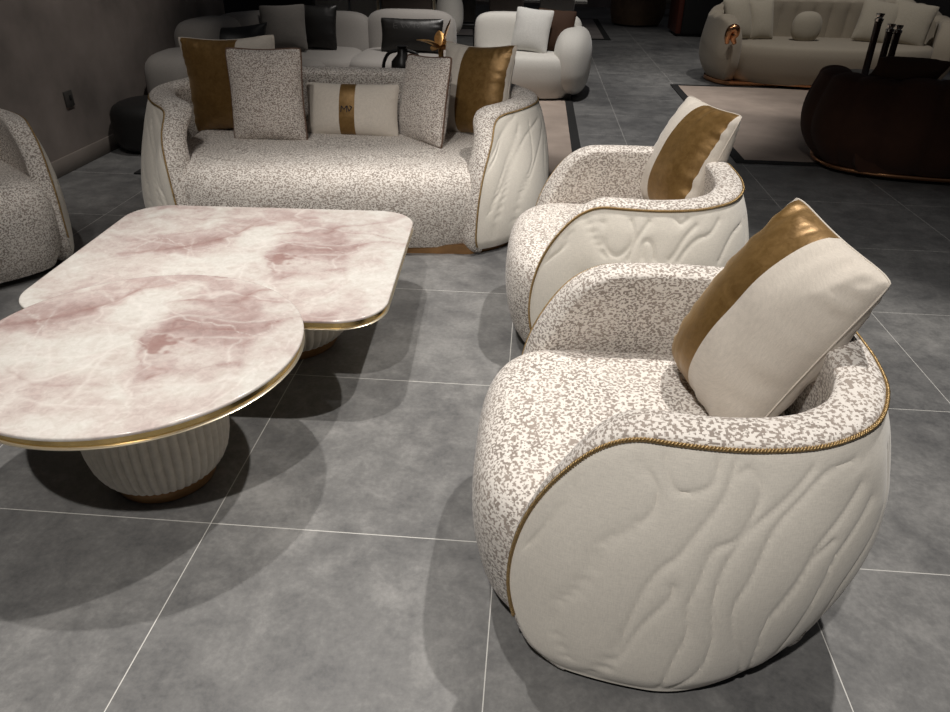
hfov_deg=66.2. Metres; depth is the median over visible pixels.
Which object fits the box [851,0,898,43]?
cushion
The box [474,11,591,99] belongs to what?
armchair
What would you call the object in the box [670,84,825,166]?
rug
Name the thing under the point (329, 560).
floor
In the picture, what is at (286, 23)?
cushion
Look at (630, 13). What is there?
armchair
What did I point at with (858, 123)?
sofa
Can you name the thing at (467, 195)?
sofa
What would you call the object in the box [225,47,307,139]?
cushion
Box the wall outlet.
[62,90,74,107]
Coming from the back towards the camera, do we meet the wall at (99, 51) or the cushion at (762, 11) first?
the cushion at (762, 11)
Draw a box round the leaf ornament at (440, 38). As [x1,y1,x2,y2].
[417,20,450,56]
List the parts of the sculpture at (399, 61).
handle, handle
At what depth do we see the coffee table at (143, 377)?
1.98 m
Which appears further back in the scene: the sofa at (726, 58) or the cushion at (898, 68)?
the sofa at (726, 58)
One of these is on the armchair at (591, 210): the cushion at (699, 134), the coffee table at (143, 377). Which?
the cushion at (699, 134)
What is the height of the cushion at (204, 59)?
0.540 m
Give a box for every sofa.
[141,66,548,253]
[145,8,456,93]
[699,0,949,87]
[800,65,949,182]
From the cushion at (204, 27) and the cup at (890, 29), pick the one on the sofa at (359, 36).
the cushion at (204, 27)
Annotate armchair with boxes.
[0,108,73,283]
[472,262,890,690]
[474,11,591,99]
[505,145,748,341]
[611,0,665,26]
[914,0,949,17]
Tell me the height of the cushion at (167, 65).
0.620 m
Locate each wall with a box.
[0,0,224,161]
[223,0,314,13]
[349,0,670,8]
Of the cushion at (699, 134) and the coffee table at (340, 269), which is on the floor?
the coffee table at (340, 269)
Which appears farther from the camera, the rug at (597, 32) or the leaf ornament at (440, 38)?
the rug at (597, 32)
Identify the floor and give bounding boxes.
[0,1,949,711]
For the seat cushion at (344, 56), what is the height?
0.350 m
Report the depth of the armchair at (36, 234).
3.32 m
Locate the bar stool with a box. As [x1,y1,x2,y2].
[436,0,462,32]
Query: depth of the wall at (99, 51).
4.97 m
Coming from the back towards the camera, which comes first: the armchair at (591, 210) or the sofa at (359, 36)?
the sofa at (359, 36)
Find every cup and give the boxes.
[874,13,884,21]
[885,24,895,32]
[894,25,903,33]
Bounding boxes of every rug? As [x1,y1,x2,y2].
[134,95,580,177]
[457,16,610,39]
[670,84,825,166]
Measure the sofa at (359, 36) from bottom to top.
0.795 m
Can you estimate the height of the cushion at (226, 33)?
0.324 m
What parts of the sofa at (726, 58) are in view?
seat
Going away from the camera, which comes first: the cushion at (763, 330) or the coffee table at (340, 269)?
the cushion at (763, 330)
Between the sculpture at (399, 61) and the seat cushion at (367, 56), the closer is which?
the sculpture at (399, 61)
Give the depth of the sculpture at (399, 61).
5.53 m
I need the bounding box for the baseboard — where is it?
[51,134,119,178]
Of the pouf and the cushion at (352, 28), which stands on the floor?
the pouf
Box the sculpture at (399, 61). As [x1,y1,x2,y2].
[382,45,418,67]
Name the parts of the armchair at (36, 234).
seat, braid trim, panel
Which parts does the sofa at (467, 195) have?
seat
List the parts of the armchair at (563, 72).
backrest, seat, armrest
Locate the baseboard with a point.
(62, 166)
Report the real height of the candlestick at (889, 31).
0.440 m
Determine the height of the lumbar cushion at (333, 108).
0.277 m
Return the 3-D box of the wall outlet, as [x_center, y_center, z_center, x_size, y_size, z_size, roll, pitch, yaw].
[-2.718,-1.722,4.874,0.014,0.100,0.090,3,30,4]
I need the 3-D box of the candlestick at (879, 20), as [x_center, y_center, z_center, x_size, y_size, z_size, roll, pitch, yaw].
[3.412,-2.658,6.258,0.080,0.520,0.080,3,30,4]
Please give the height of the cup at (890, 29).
0.065 m
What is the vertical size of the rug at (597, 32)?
0.010 m
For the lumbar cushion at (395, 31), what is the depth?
6.87 m
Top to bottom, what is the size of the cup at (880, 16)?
0.065 m
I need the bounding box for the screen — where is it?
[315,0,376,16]
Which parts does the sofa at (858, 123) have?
seat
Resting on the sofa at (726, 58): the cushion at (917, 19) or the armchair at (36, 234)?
the cushion at (917, 19)
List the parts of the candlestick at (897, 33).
stem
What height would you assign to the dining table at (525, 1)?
0.735 m
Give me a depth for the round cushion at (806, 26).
8.04 m
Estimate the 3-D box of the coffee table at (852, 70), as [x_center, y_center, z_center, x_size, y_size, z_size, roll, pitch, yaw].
[3.665,-2.328,6.598,0.900,0.384,0.900,3,30,4]
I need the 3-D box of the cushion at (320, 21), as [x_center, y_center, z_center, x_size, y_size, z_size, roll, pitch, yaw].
[-1.534,-3.150,6.976,0.424,0.382,0.173,3,30,3]
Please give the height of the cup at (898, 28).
0.065 m
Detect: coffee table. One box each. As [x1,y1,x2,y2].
[0,275,304,503]
[19,205,412,359]
[850,69,940,80]
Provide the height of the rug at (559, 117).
0.010 m
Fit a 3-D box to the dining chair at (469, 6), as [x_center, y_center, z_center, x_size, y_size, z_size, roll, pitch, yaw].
[-0.191,-4.146,9.152,0.446,0.861,0.446,3,30,4]
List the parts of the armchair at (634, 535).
seat, panel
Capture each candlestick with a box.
[861,13,884,75]
[876,24,895,65]
[887,25,903,55]
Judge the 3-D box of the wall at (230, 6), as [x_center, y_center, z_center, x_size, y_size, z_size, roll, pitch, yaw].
[-2.353,-4.327,7.858,1.170,2.400,0.360,3,30,4]
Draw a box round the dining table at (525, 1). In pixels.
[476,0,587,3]
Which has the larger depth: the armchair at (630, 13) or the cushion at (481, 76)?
the armchair at (630, 13)
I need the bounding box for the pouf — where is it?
[110,95,147,152]
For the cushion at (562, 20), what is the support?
on the armchair at (563, 72)
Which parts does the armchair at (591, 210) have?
seat, panel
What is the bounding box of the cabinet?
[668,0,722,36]
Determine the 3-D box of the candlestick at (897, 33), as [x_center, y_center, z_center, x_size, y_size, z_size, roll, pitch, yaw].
[3.614,-2.633,6.311,0.080,0.430,0.080,3,30,4]
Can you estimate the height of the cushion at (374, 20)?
0.630 m
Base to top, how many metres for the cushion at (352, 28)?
0.630 m
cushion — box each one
[145,47,187,93]
[174,15,240,46]
[178,35,274,131]
[219,22,266,39]
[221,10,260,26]
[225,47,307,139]
[259,4,307,50]
[293,4,336,49]
[301,46,361,66]
[302,59,324,66]
[306,82,398,135]
[336,11,368,50]
[349,47,445,67]
[368,8,456,47]
[381,18,442,52]
[399,54,451,148]
[445,42,516,133]
[511,6,553,52]
[538,8,576,50]
[641,96,741,199]
[672,198,890,417]
[723,0,751,38]
[748,0,773,38]
[791,11,821,40]
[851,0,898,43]
[868,56,949,80]
[891,0,938,45]
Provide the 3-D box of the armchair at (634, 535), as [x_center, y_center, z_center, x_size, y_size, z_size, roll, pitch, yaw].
[0.459,0.221,1.819,0.915,0.693,0.985,3,30,4]

